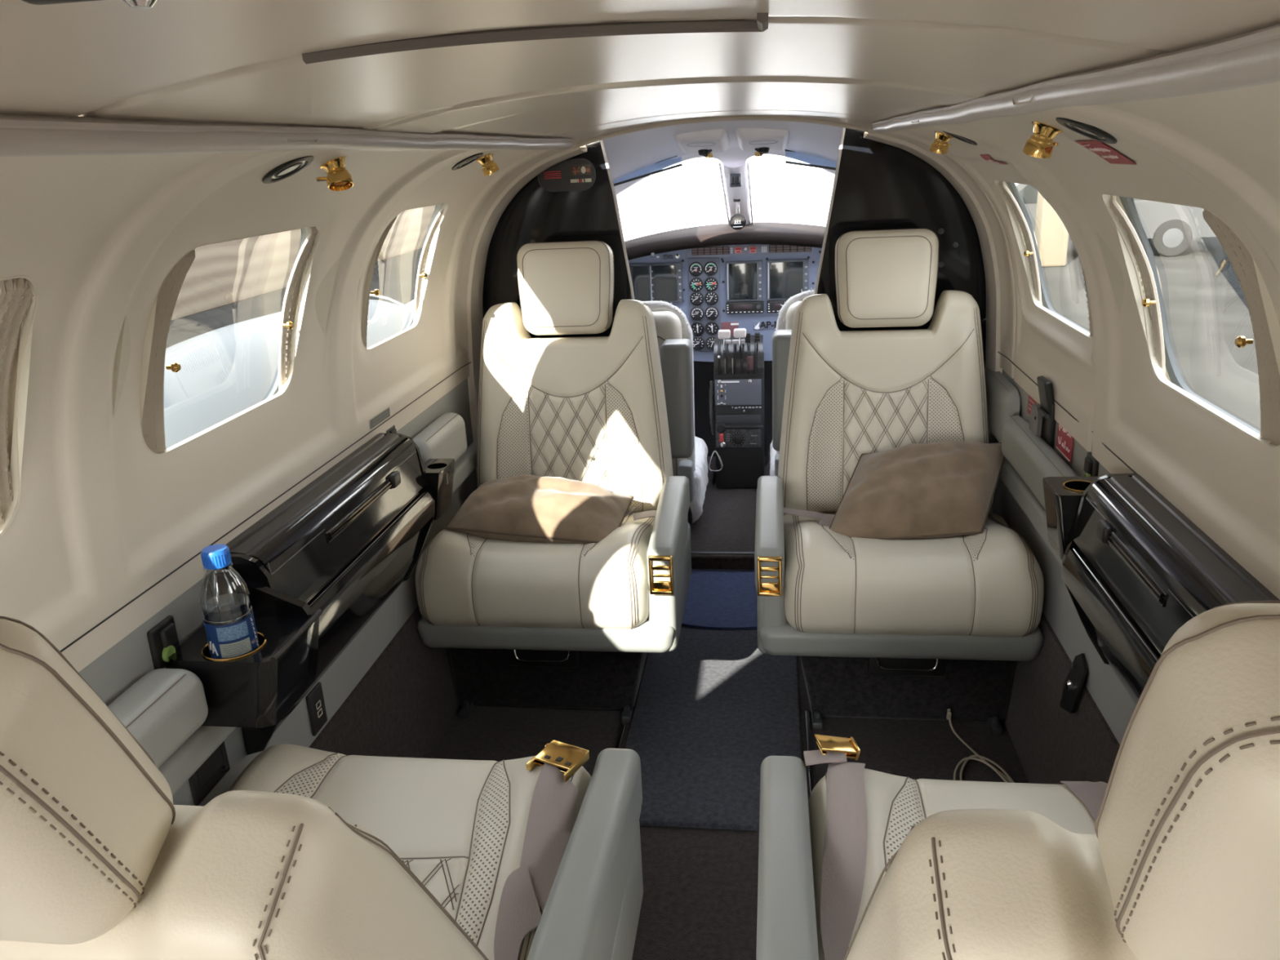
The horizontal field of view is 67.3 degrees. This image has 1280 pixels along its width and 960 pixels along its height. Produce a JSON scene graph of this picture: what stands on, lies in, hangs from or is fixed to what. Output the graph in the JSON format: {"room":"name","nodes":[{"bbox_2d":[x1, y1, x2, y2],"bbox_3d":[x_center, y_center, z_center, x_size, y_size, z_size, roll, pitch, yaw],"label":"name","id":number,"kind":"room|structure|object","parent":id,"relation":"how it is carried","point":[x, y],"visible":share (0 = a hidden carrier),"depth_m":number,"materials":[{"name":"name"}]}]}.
{"room":"aircraft cabin","nodes":[
{"label":"aircraft cabin","id":0,"kind":"room"},
{"bbox_2d":[0,138,586,671],"bbox_3d":[-0.512,0.021,0.766,0.330,0.557,3.590,0,19,8],"label":"wall","id":1,"kind":"structure","parent":0,"point":[100,518],"depth_m":1.14,"materials":[{"name":"beige plastic"}]},
{"bbox_2d":[0,275,38,533],"bbox_3d":[-0.643,-0.009,0.795,0.162,0.342,0.550,0,19,8],"label":"window","id":2,"kind":"structure","parent":1,"relation":"in","point":[24,380],"depth_m":0.96,"materials":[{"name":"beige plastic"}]},
{"bbox_2d":[0,277,33,524],"bbox_3d":[-0.615,-0.068,0.944,0.107,0.277,0.061,0,19,8],"label":"window shade","id":3,"kind":"object","parent":2,"relation":"attached to","point":[15,294],"visible":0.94,"depth_m":0.94,"materials":[{"name":"beige fabric"}]},
{"bbox_2d":[107,668,208,768],"bbox_3d":[-0.592,0.302,1.120,0.077,0.087,0.220,0,19,8],"label":"armrest","id":4,"kind":"object","parent":1,"relation":"attached to","point":[165,707],"visible":0.55,"depth_m":1.14,"materials":[{"name":"grey leather"}]},
{"bbox_2d":[146,615,179,669],"bbox_3d":[-0.607,0.209,1.232,0.017,0.056,0.050,0,19,8],"label":"jack","id":5,"kind":"object","parent":1,"relation":"attached to","point":[162,638],"visible":0.8,"depth_m":1.22,"materials":[{"name":"black plastic"}]},
{"bbox_2d":[158,725,235,796],"bbox_3d":[-0.597,0.365,1.238,0.036,0.050,0.330,0,19,8],"label":"trim","id":6,"kind":"structure","parent":1,"relation":"attached to","point":[203,742],"depth_m":1.24,"materials":[{"name":"grey plastic"}]},
{"bbox_2d":[188,741,230,805],"bbox_3d":[-0.597,0.391,1.333,0.015,0.085,0.085,0,19,8],"label":"air vent","id":7,"kind":"object","parent":1,"relation":"attached to","point":[205,779],"visible":0.48,"depth_m":1.33,"materials":[{"name":"grey plastic"}]},
{"bbox_2d":[112,224,339,454],"bbox_3d":[-0.566,-0.204,1.357,0.162,0.342,0.560,0,19,8],"label":"window","id":8,"kind":"structure","parent":1,"relation":"in","point":[224,333],"depth_m":1.41,"materials":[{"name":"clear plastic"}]},
{"bbox_2d":[141,248,195,453],"bbox_3d":[-0.583,-0.148,1.174,0.107,0.277,0.092,0,19,8],"label":"window shade","id":9,"kind":"object","parent":8,"relation":"attached to","point":[153,419],"visible":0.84,"depth_m":1.19,"materials":[{"name":"beige fabric"}]},
{"bbox_2d":[278,226,318,389],"bbox_3d":[-0.536,-0.267,1.517,0.107,0.277,0.048,0,19,8],"label":"window shade","id":10,"kind":"object","parent":8,"relation":"attached to","point":[292,291],"visible":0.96,"depth_m":1.51,"materials":[{"name":"white plastic"}]},
{"bbox_2d":[165,572,322,728],"bbox_3d":[-0.530,0.222,1.282,0.171,0.155,0.142,0,19,8],"label":"cup holder","id":11,"kind":"object","parent":1,"relation":"attached to","point":[255,689],"visible":0.77,"depth_m":1.24,"materials":[{"name":"black paint"}]},
{"bbox_2d":[200,543,259,659],"bbox_3d":[-0.528,0.168,1.229,0.061,0.174,0.060,0,19,8],"label":"water bottle","id":12,"kind":"object","parent":11,"relation":"in","point":[231,632],"visible":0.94,"depth_m":1.22,"materials":[{"name":"clear plastic"}]},
{"bbox_2d":[59,361,471,652],"bbox_3d":[-0.658,0.263,0.827,0.008,0.003,3.510,0,19,8],"label":"trim","id":13,"kind":"structure","parent":1,"relation":"attached to","point":[286,491],"depth_m":1.37,"materials":[{"name":"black plastic"}]},
{"bbox_2d":[78,377,477,806],"bbox_3d":[-0.603,0.340,1.310,0.007,0.472,2.800,0,19,8],"label":"side wall panel","id":14,"kind":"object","parent":1,"relation":"attached to","point":[116,670],"depth_m":1.61,"materials":[{"name":"grey leather"}]},
{"bbox_2d":[0,113,573,156],"bbox_3d":[-0.386,-0.210,0.578,0.030,0.029,3.420,0,19,8],"label":"trim","id":15,"kind":"structure","parent":1,"relation":"attached to","point":[20,135],"depth_m":0.77,"materials":[{"name":"grey plastic"}]},
{"bbox_2d":[262,155,314,183],"bbox_3d":[-0.404,-0.358,1.100,0.061,0.033,0.064,0,19,8],"label":"air vent","id":16,"kind":"object","parent":1,"relation":"in","point":[287,169],"visible":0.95,"depth_m":1.09,"materials":[{"name":"silver metal"}]},
{"bbox_2d":[306,682,327,736],"bbox_3d":[-0.555,0.394,1.653,0.009,0.078,0.050,0,19,8],"label":"outlet","id":17,"kind":"object","parent":1,"relation":"attached to","point":[314,699],"visible":1,"depth_m":1.65,"materials":[{"name":"grey plastic"}]},
{"bbox_2d":[211,432,435,755],"bbox_3d":[-0.501,0.158,1.660,0.108,0.324,0.610,0,19,8],"label":"console","id":18,"kind":"object","parent":1,"relation":"attached to","point":[341,545],"visible":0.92,"depth_m":1.59,"materials":[{"name":"black paint"}]},
{"bbox_2d":[423,458,454,519],"bbox_3d":[-0.426,0.018,1.983,0.074,0.101,0.095,0,19,8],"label":"cup holder","id":19,"kind":"object","parent":18,"relation":"attached to","point":[439,472],"visible":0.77,"depth_m":1.96,"materials":[{"name":"black paint"}]},
{"bbox_2d":[315,155,353,191],"bbox_3d":[-0.377,-0.382,1.193,0.042,0.045,0.039,0,19,8],"label":"reading lamp","id":20,"kind":"object","parent":1,"relation":"attached to","point":[338,178],"visible":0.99,"depth_m":1.18,"materials":[{"name":"gold metal"}]},
{"bbox_2d":[369,407,390,429],"bbox_3d":[-0.512,-0.122,1.896,0.002,0.018,0.100,0,19,8],"label":"data plate","id":21,"kind":"object","parent":1,"relation":"attached to","point":[385,414],"visible":1,"depth_m":1.89,"materials":[{"name":"grey metal"}]},
{"bbox_2d":[355,201,457,349],"bbox_3d":[-0.482,-0.417,1.971,0.162,0.342,0.526,0,19,8],"label":"window","id":22,"kind":"structure","parent":1,"relation":"in","point":[390,313],"depth_m":2.06,"materials":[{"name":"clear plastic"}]},
{"bbox_2d":[361,216,396,347],"bbox_3d":[-0.497,-0.365,1.799,0.107,0.276,0.082,0,19,8],"label":"window shade","id":23,"kind":"object","parent":22,"relation":"attached to","point":[376,291],"visible":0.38,"depth_m":1.83,"materials":[{"name":"beige plastic"}]},
{"bbox_2d":[413,203,444,321],"bbox_3d":[-0.457,-0.467,2.093,0.107,0.276,0.034,0,19,8],"label":"window shade","id":24,"kind":"object","parent":22,"relation":"attached to","point":[421,274],"visible":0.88,"depth_m":2.09,"materials":[{"name":"white plastic"}]},
{"bbox_2d":[412,413,466,463],"bbox_3d":[-0.456,-0.070,2.162,0.062,0.110,0.280,0,19,8],"label":"pad","id":25,"kind":"object","parent":1,"relation":"attached to","point":[445,437],"visible":0.66,"depth_m":2.14,"materials":[{"name":"grey leather"}]},
{"bbox_2d":[451,152,483,169],"bbox_3d":[-0.315,-0.582,1.747,0.061,0.033,0.064,0,19,8],"label":"air vent","id":26,"kind":"object","parent":1,"relation":"in","point":[472,158],"visible":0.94,"depth_m":1.74,"materials":[{"name":"black plastic"}]},
{"bbox_2d":[475,152,499,176],"bbox_3d":[-0.290,-0.600,1.821,0.044,0.045,0.041,0,19,8],"label":"reading lamp","id":27,"kind":"object","parent":1,"relation":"attached to","point":[489,166],"visible":0.97,"depth_m":1.81,"materials":[{"name":"gold metal"}]},
{"bbox_2d":[572,115,875,148],"bbox_3d":[0.183,-0.802,2.192,0.693,0.056,0.012,0,19,8],"label":"trim","id":28,"kind":"structure","parent":1,"relation":"attached to","point":[839,124],"depth_m":2.18,"materials":[{"name":"beige plastic"}]},
{"bbox_2d":[0,0,1279,143],"bbox_3d":[-0.042,-0.237,0.556,0.748,0.056,3.485,0,19,8],"label":"ceiling","id":29,"kind":"structure","parent":0,"point":[863,63],"depth_m":0.61,"materials":[{"name":"beige plastic"}]},
{"bbox_2d":[22,0,157,8],"bbox_3d":[-0.172,-0.154,0.297,0.046,0.017,0.014,0,19,8],"label":"ceiling fitting","id":30,"kind":"object","parent":29,"relation":"attached to","point":[132,3],"visible":1,"depth_m":0.30,"materials":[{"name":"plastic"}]},
{"bbox_2d":[302,12,768,63],"bbox_3d":[-0.065,-0.256,0.556,0.275,0.013,0.041,0,19,8],"label":"trim","id":31,"kind":"structure","parent":29,"relation":"attached to","point":[761,24],"depth_m":0.56,"materials":[{"name":"grey"}]},
{"bbox_2d":[616,175,667,209],"bbox_3d":[-0.146,-0.471,3.251,0.337,1.256,1.453,1,19,10],"label":"wall","id":32,"kind":"structure","parent":0,"point":[648,184],"depth_m":3.54,"materials":[{"name":"white"}]},
{"bbox_2d":[308,605,459,758],"bbox_3d":[-0.558,0.689,1.425,0.064,0.313,2.800,0,19,8],"label":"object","id":33,"kind":"structure","parent":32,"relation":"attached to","point":[405,704],"depth_m":1.98,"materials":[{"name":"brown carpet"}]},
{"bbox_2d":[452,440,477,493],"bbox_3d":[-0.446,-0.017,2.339,0.036,0.050,0.560,0,19,8],"label":"trim","id":34,"kind":"structure","parent":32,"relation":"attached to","point":[466,464],"depth_m":2.36,"materials":[{"name":"grey leather"}]},
{"bbox_2d":[603,120,842,187],"bbox_3d":[0.235,-0.746,2.569,1.320,0.416,0.680,0,19,8],"label":"ceiling","id":35,"kind":"structure","parent":0,"point":[628,155],"depth_m":2.55,"materials":[{"name":"white plastic"}]},
{"bbox_2d":[613,155,682,186],"bbox_3d":[0.009,-0.918,2.841,0.232,0.098,0.056,-3,19,0],"label":"sun visor","id":36,"kind":"object","parent":35,"relation":"attached to","point":[681,164],"visible":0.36,"depth_m":2.83,"materials":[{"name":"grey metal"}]},
{"bbox_2d":[673,128,729,158],"bbox_3d":[0.169,-0.917,2.605,0.140,0.088,0.228,0,19,8],"label":"pod","id":37,"kind":"object","parent":35,"relation":"attached to","point":[706,142],"visible":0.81,"depth_m":2.53,"materials":[{"name":"white plastic"}]},
{"bbox_2d":[697,149,712,158],"bbox_3d":[0.180,-0.902,2.652,0.041,0.028,0.032,0,19,8],"label":"lamp","id":38,"kind":"object","parent":37,"relation":"attached to","point":[706,153],"depth_m":2.64,"materials":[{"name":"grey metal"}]},
{"bbox_2d":[735,128,789,156],"bbox_3d":[0.332,-0.915,2.583,0.140,0.088,0.228,0,19,8],"label":"pod","id":39,"kind":"object","parent":35,"relation":"attached to","point":[761,141],"visible":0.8,"depth_m":2.51,"materials":[{"name":"white plastic"}]},
{"bbox_2d":[754,146,769,156],"bbox_3d":[0.334,-0.900,2.631,0.041,0.028,0.032,0,19,8],"label":"lamp","id":40,"kind":"object","parent":39,"relation":"attached to","point":[760,151],"depth_m":2.62,"materials":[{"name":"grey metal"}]},
{"bbox_2d":[785,149,835,170],"bbox_3d":[0.512,-0.919,2.754,0.200,0.079,0.066,3,20,16],"label":"sun visor","id":41,"kind":"object","parent":35,"relation":"attached to","point":[786,162],"visible":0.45,"depth_m":2.75,"materials":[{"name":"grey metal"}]},
{"bbox_2d":[431,652,1028,959],"bbox_3d":[0.038,0.930,1.117,1.280,0.040,3.850,0,19,8],"label":"floor","id":42,"kind":"structure","parent":0,"point":[700,900],"depth_m":1.97,"materials":[{"name":"brown carpet"}]},
{"bbox_2d":[0,616,643,959],"bbox_3d":[-0.341,0.439,0.973,0.585,1.016,0.832,0,19,8],"label":"seat","id":43,"kind":"object","parent":42,"relation":"on","point":[309,853],"visible":1,"depth_m":0.59,"materials":[{"name":"beige leather"}]},
{"bbox_2d":[231,744,591,959],"bbox_3d":[-0.330,0.517,1.201,0.510,0.198,0.454,0,19,8],"label":"cushion","id":44,"kind":"object","parent":43,"relation":"on","point":[490,841],"depth_m":1.22,"materials":[{"name":"beige leather"}]},
{"bbox_2d":[415,240,691,723],"bbox_3d":[-0.186,-0.003,2.227,0.585,1.032,0.606,0,19,8],"label":"seat","id":45,"kind":"object","parent":42,"relation":"on","point":[520,624],"visible":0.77,"depth_m":2.24,"materials":[{"name":"beige leather"}]},
{"bbox_2d":[415,511,654,629],"bbox_3d":[-0.209,0.169,2.209,0.510,0.198,0.454,0,19,8],"label":"cushion","id":46,"kind":"object","parent":45,"relation":"on","point":[464,580],"depth_m":2.01,"materials":[{"name":"beige leather"}]},
{"bbox_2d":[444,474,633,544],"bbox_3d":[-0.221,0.070,2.178,0.377,0.151,0.254,1,19,11],"label":"throw pillow","id":47,"kind":"object","parent":45,"relation":"on","point":[522,508],"visible":0.88,"depth_m":2.09,"materials":[{"name":"brown fabric"}]},
{"bbox_2d":[614,720,626,748],"bbox_3d":[-0.053,0.593,2.048,0.010,0.010,0.400,0,19,8],"label":"rail","id":48,"kind":"object","parent":42,"relation":"on","point":[618,745],"visible":0.09,"depth_m":2.12,"materials":[{"name":"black metal"}]},
{"bbox_2d":[625,625,801,831],"bbox_3d":[0.200,0.465,2.380,0.376,0.012,1.190,0,19,8],"label":"rug","id":49,"kind":"object","parent":42,"relation":"on","point":[709,709],"visible":0.52,"depth_m":2.13,"materials":[{"name":"grey carpet"}]},
{"bbox_2d":[681,568,757,629],"bbox_3d":[0.252,0.329,2.745,0.372,0.006,0.405,0,19,8],"label":"floor mat","id":50,"kind":"object","parent":49,"relation":"on","point":[717,598],"visible":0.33,"depth_m":2.71,"materials":[{"name":"blue carpet"}]},
{"bbox_2d":[482,127,986,369],"bbox_3d":[0.226,-0.261,2.491,1.328,1.213,0.021,0,19,8],"label":"wall","id":51,"kind":"structure","parent":42,"relation":"on","point":[877,185],"depth_m":2.35,"materials":[{"name":"black plastic"}]},
{"bbox_2d":[466,144,586,470],"bbox_3d":[-0.279,-0.355,2.463,0.336,0.956,0.105,0,19,8],"label":"trim","id":52,"kind":"structure","parent":51,"relation":"attached to","point":[478,259],"depth_m":2.40,"materials":[{"name":"beige plastic"}]},
{"bbox_2d":[863,131,1002,513],"bbox_3d":[0.704,-0.357,2.327,0.336,0.956,0.105,0,19,8],"label":"trim","id":53,"kind":"structure","parent":51,"relation":"attached to","point":[985,237],"depth_m":2.23,"materials":[{"name":"beige plastic"}]},
{"bbox_2d":[804,711,814,795],"bbox_3d":[0.353,0.592,1.992,0.010,0.010,0.400,0,19,8],"label":"rail","id":54,"kind":"object","parent":42,"relation":"on","point":[811,774],"visible":0.44,"depth_m":2.05,"materials":[{"name":"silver metal"}]},
{"bbox_2d":[754,228,1044,735],"bbox_3d":[0.552,-0.004,2.125,0.585,1.032,0.606,0,19,8],"label":"seat","id":55,"kind":"object","parent":42,"relation":"on","point":[917,628],"visible":0.75,"depth_m":2.12,"materials":[{"name":"beige leather"}]},
{"bbox_2d":[783,512,1044,636],"bbox_3d":[0.569,0.167,2.101,0.510,0.198,0.454,0,19,8],"label":"cushion","id":56,"kind":"object","parent":55,"relation":"on","point":[990,583],"depth_m":1.91,"materials":[{"name":"beige leather"}]},
{"bbox_2d":[829,440,1004,539],"bbox_3d":[0.608,0.024,2.097,0.419,0.191,0.239,0,19,8],"label":"throw pillow","id":57,"kind":"object","parent":55,"relation":"on","point":[937,489],"visible":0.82,"depth_m":2.03,"materials":[{"name":"brown fabric"}]},
{"bbox_2d":[946,708,1014,782],"bbox_3d":[0.694,0.570,1.946,0.131,0.044,0.320,0,19,8],"label":"charging cable","id":58,"kind":"object","parent":42,"relation":"on","point":[1000,774],"visible":0.59,"depth_m":1.96,"materials":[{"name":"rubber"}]},
{"bbox_2d":[755,600,1279,959],"bbox_3d":[0.400,0.429,0.874,0.585,1.030,0.826,0,19,8],"label":"seat","id":59,"kind":"object","parent":42,"relation":"on","point":[1176,856],"visible":1,"depth_m":0.50,"materials":[{"name":"beige leather"}]},
{"bbox_2d":[808,768,1095,959],"bbox_3d":[0.451,0.516,1.090,0.510,0.198,0.454,0,19,8],"label":"cushion","id":60,"kind":"object","parent":59,"relation":"on","point":[859,818],"depth_m":1.17,"materials":[{"name":"beige leather"}]},
{"bbox_2d":[690,456,770,569],"bbox_3d":[0.365,0.064,3.494,1.300,0.080,1.260,0,19,8],"label":"floor","id":61,"kind":"structure","parent":0,"point":[726,522],"depth_m":3.12,"materials":[{"name":"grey carpet"}]},
{"bbox_2d":[642,300,708,531],"bbox_3d":[-0.017,-0.180,3.107,0.436,0.796,0.611,0,19,8],"label":"seat","id":62,"kind":"object","parent":61,"relation":"on","point":[689,452],"visible":0.28,"depth_m":2.80,"materials":[{"name":"beige leather"}]},
{"bbox_2d":[689,435,708,523],"bbox_3d":[0.005,-0.004,3.264,0.436,0.206,0.426,0,19,8],"label":"seat cushion","id":63,"kind":"object","parent":62,"relation":"on","point":[700,464],"depth_m":3.11,"materials":[{"name":"white fabric"}]},
{"bbox_2d":[691,551,754,555],"bbox_3d":[0.287,0.251,2.924,0.460,0.070,0.020,0,19,8],"label":"step","id":64,"kind":"structure","parent":61,"relation":"on","point":[724,553],"depth_m":2.91,"materials":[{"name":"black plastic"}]},
{"bbox_2d":[708,328,769,488],"bbox_3d":[0.364,-0.288,3.496,0.221,0.587,0.357,0,19,8],"label":"pedestal","id":65,"kind":"object","parent":61,"relation":"on","point":[739,432],"visible":1,"depth_m":3.36,"materials":[{"name":"black"}]},
{"bbox_2d":[769,287,814,515],"bbox_3d":[0.625,-0.203,3.010,0.436,0.803,0.611,0,19,8],"label":"seat","id":66,"kind":"object","parent":61,"relation":"on","point":[781,337],"visible":0.17,"depth_m":2.74,"materials":[{"name":"beige leather"}]},
{"bbox_2d":[769,441,786,515],"bbox_3d":[0.648,-0.024,3.168,0.436,0.206,0.426,0,19,8],"label":"seat cushion","id":67,"kind":"object","parent":66,"relation":"on","point":[772,451],"depth_m":3.10,"materials":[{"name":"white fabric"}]},
{"bbox_2d":[693,360,772,456],"bbox_3d":[0.397,-0.472,3.731,1.160,0.860,0.050,0,19,8],"label":"wall","id":68,"kind":"structure","parent":0,"point":[703,371],"depth_m":3.77,"materials":[{"name":"black plastic"}]},
{"bbox_2d":[614,146,835,222],"bbox_3d":[0.339,-0.877,3.321,1.440,0.516,0.840,0,19,8],"label":"trim","id":69,"kind":"structure","parent":68,"relation":"attached to","point":[734,157],"depth_m":2.91,"materials":[{"name":"white plastic"}]},
{"bbox_2d":[624,222,826,361],"bbox_3d":[0.373,-0.691,3.563,1.120,0.484,0.378,0,19,8],"label":"panel","id":70,"kind":"object","parent":68,"relation":"attached to","point":[720,276],"visible":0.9,"depth_m":3.48,"materials":[{"name":"blue paint"}]},
{"bbox_2d":[729,173,741,186],"bbox_3d":[0.297,-0.933,2.991,0.036,0.039,0.024,0,19,8],"label":"switch plate","id":71,"kind":"object","parent":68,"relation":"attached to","point":[735,179],"visible":1,"depth_m":2.99,"materials":[{"name":"grey plastic"}]},
{"bbox_2d":[718,160,753,224],"bbox_3d":[0.339,-0.960,3.322,0.093,0.283,0.722,0,19,8],"label":"trim","id":72,"kind":"structure","parent":68,"relation":"attached to","point":[734,193],"depth_m":3.20,"materials":[{"name":"white plastic"}]},
{"bbox_2d":[729,199,746,230],"bbox_3d":[0.334,-0.916,3.282,0.056,0.119,0.032,0,19,8],"label":"magnetic compass","id":73,"kind":"object","parent":68,"relation":"attached to","point":[737,220],"visible":0.95,"depth_m":3.28,"materials":[{"name":"silver metal"}]},
{"bbox_2d":[816,169,835,182],"bbox_3d":[0.789,-0.473,3.121,0.337,1.256,1.453,-1,19,6],"label":"wall","id":74,"kind":"structure","parent":0,"point":[825,175],"depth_m":3.46,"materials":[{"name":"white"}]},
{"bbox_2d":[988,433,1062,566],"bbox_3d":[0.813,0.029,2.022,0.036,0.050,0.860,0,19,8],"label":"trim","id":75,"kind":"structure","parent":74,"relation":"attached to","point":[1035,512],"depth_m":1.96,"materials":[{"name":"grey leather"}]},
{"bbox_2d":[1004,611,1119,784],"bbox_3d":[0.643,0.815,0.882,0.064,0.313,3.590,0,19,8],"label":"lower wall panel","id":76,"kind":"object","parent":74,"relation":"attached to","point":[1053,744],"depth_m":1.82,"materials":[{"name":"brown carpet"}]},
{"bbox_2d":[864,80,1279,599],"bbox_3d":[0.471,0.018,0.630,0.333,0.559,3.590,0,19,8],"label":"wall","id":77,"kind":"structure","parent":0,"point":[1218,152],"depth_m":1.26,"materials":[{"name":"beige plastic"}]},
{"bbox_2d":[929,130,953,154],"bbox_3d":[0.543,-0.609,1.727,0.042,0.044,0.039,0,19,8],"label":"reading lamp","id":78,"kind":"object","parent":77,"relation":"attached to","point":[940,145],"visible":0.98,"depth_m":1.72,"materials":[{"name":"gold metal"}]},
{"bbox_2d":[942,130,977,145],"bbox_3d":[0.543,-0.584,1.628,0.061,0.033,0.064,0,19,8],"label":"air vent","id":79,"kind":"object","parent":77,"relation":"in","point":[961,138],"visible":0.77,"depth_m":1.62,"materials":[{"name":"black plastic"}]},
{"bbox_2d":[979,154,1007,164],"bbox_3d":[0.604,-0.547,1.640,0.034,0.017,0.075,0,19,8],"label":"placard","id":80,"kind":"object","parent":77,"relation":"attached to","point":[986,157],"visible":1,"depth_m":1.63,"materials":[{"name":"red plastic"}]},
{"bbox_2d":[984,367,1020,442],"bbox_3d":[0.842,-0.171,2.258,0.040,0.146,0.300,0,19,8],"label":"pad","id":81,"kind":"object","parent":77,"relation":"attached to","point":[1003,401],"visible":0.64,"depth_m":2.18,"materials":[{"name":"grey leather"}]},
{"bbox_2d":[1026,395,1037,414],"bbox_3d":[0.820,-0.162,2.006,0.003,0.062,0.075,0,19,8],"label":"placard","id":82,"kind":"object","parent":77,"relation":"attached to","point":[1031,401],"visible":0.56,"depth_m":2.02,"materials":[{"name":"red plastic"}]},
{"bbox_2d":[1001,414,1078,509],"bbox_3d":[0.779,-0.009,1.843,0.052,0.109,0.569,0,19,8],"label":"armrest","id":83,"kind":"object","parent":77,"relation":"attached to","point":[1029,455],"visible":0.51,"depth_m":1.87,"materials":[{"name":"grey leather"}]},
{"bbox_2d":[1022,120,1062,158],"bbox_3d":[0.454,-0.385,1.081,0.042,0.045,0.038,0,19,8],"label":"reading lamp","id":84,"kind":"object","parent":77,"relation":"attached to","point":[1041,144],"visible":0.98,"depth_m":1.07,"materials":[{"name":"gold metal"}]},
{"bbox_2d":[1029,375,1056,448],"bbox_3d":[0.794,-0.126,1.898,0.027,0.159,0.098,0,19,8],"label":"exit latch","id":85,"kind":"object","parent":77,"relation":"attached to","point":[1042,422],"visible":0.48,"depth_m":1.87,"materials":[{"name":"black plastic"}]},
{"bbox_2d":[993,178,1093,338],"bbox_3d":[0.767,-0.423,1.813,0.162,0.338,0.640,0,19,8],"label":"window","id":86,"kind":"structure","parent":77,"relation":"in","point":[1063,288],"depth_m":1.95,"materials":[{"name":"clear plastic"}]},
{"bbox_2d":[997,180,1041,304],"bbox_3d":[0.782,-0.489,1.983,0.107,0.273,0.050,0,19,8],"label":"window shade","id":87,"kind":"object","parent":86,"relation":"attached to","point":[1030,252],"visible":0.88,"depth_m":1.97,"materials":[{"name":"beige plastic"}]},
{"bbox_2d":[1078,256,1093,336],"bbox_3d":[0.729,-0.356,1.600,0.107,0.273,0.103,0,19,8],"label":"window shade","id":88,"kind":"object","parent":86,"relation":"attached to","point":[1091,330],"visible":0.06,"depth_m":1.66,"materials":[{"name":"beige plastic"}]},
{"bbox_2d":[992,369,1135,744],"bbox_3d":[0.655,0.465,0.759,0.007,0.472,3.590,0,19,8],"label":"trim","id":89,"kind":"structure","parent":77,"relation":"attached to","point":[1113,700],"depth_m":1.80,"materials":[{"name":"grey leather"}]},
{"bbox_2d":[1059,653,1087,713],"bbox_3d":[0.774,0.365,1.714,0.028,0.117,0.064,0,19,8],"label":"bracket","id":90,"kind":"object","parent":89,"relation":"attached to","point":[1075,679],"visible":1,"depth_m":1.71,"materials":[{"name":"black plastic"}]},
{"bbox_2d":[1055,422,1073,462],"bbox_3d":[0.790,-0.081,1.787,0.003,0.072,0.095,0,19,8],"label":"placard","id":91,"kind":"object","parent":77,"relation":"attached to","point":[1064,441],"visible":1,"depth_m":1.79,"materials":[{"name":"red"}]},
{"bbox_2d":[997,351,1135,472],"bbox_3d":[0.629,0.260,0.649,0.013,0.003,3.510,0,19,8],"label":"trim","id":92,"kind":"structure","parent":77,"relation":"attached to","point":[1107,447],"depth_m":1.74,"materials":[{"name":"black plastic"}]},
{"bbox_2d":[1042,476,1099,559],"bbox_3d":[0.705,0.060,1.508,0.128,0.112,0.090,0,19,8],"label":"cup holder","id":93,"kind":"object","parent":77,"relation":"attached to","point":[1062,495],"visible":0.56,"depth_m":1.49,"materials":[{"name":"black paint"}]},
{"bbox_2d":[871,23,1279,133],"bbox_3d":[0.295,-0.211,0.484,0.031,0.029,3.420,0,19,8],"label":"trim","id":94,"kind":"structure","parent":77,"relation":"attached to","point":[1252,58],"depth_m":0.57,"materials":[{"name":"grey plastic"}]},
{"bbox_2d":[1055,117,1117,143],"bbox_3d":[0.453,-0.356,0.972,0.061,0.033,0.064,0,19,8],"label":"air vent","id":95,"kind":"object","parent":77,"relation":"in","point":[1086,130],"visible":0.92,"depth_m":0.96,"materials":[{"name":"black plastic"}]},
{"bbox_2d":[1084,451,1099,476],"bbox_3d":[0.768,-0.015,1.639,0.017,0.056,0.050,0,19,8],"label":"jack","id":96,"kind":"object","parent":77,"relation":"attached to","point":[1091,464],"visible":0.59,"depth_m":1.63,"materials":[{"name":"black plastic"}]},
{"bbox_2d":[1075,140,1136,164],"bbox_3d":[0.506,-0.357,1.047,0.042,0.026,0.085,0,19,8],"label":"placard","id":97,"kind":"object","parent":77,"relation":"attached to","point":[1110,155],"visible":1,"depth_m":1.04,"materials":[{"name":"red plastic"}]},
{"bbox_2d":[1061,472,1279,705],"bbox_3d":[0.672,0.219,1.261,0.108,0.324,0.475,0,19,8],"label":"console","id":98,"kind":"object","parent":77,"relation":"attached to","point":[1135,569],"visible":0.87,"depth_m":1.24,"materials":[{"name":"black paint"}]},
{"bbox_2d":[1096,192,1279,448],"bbox_3d":[0.680,-0.206,1.185,0.162,0.342,0.560,0,19,8],"label":"window","id":99,"kind":"structure","parent":77,"relation":"in","point":[1204,308],"depth_m":1.28,"materials":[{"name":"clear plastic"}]},
{"bbox_2d":[1109,195,1165,375],"bbox_3d":[0.695,-0.270,1.349,0.107,0.277,0.042,0,19,8],"label":"window shade","id":100,"kind":"object","parent":99,"relation":"attached to","point":[1151,300],"visible":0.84,"depth_m":1.34,"materials":[{"name":"beige plastic"}]},
{"bbox_2d":[1202,208,1279,445],"bbox_3d":[0.649,-0.155,1.016,0.107,0.277,0.117,0,19,8],"label":"window shade","id":101,"kind":"object","parent":99,"relation":"attached to","point":[1242,262],"visible":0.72,"depth_m":1.03,"materials":[{"name":"beige fabric"}]},
{"label":"outside","id":102,"kind":"structure","parent":0,"visible":0},
{"bbox_2d":[618,168,833,240],"bbox_3d":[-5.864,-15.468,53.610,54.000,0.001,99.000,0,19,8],"label":"windshield","id":103,"kind":"object","parent":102,"point":[794,196],"visible":0.12,"depth_m":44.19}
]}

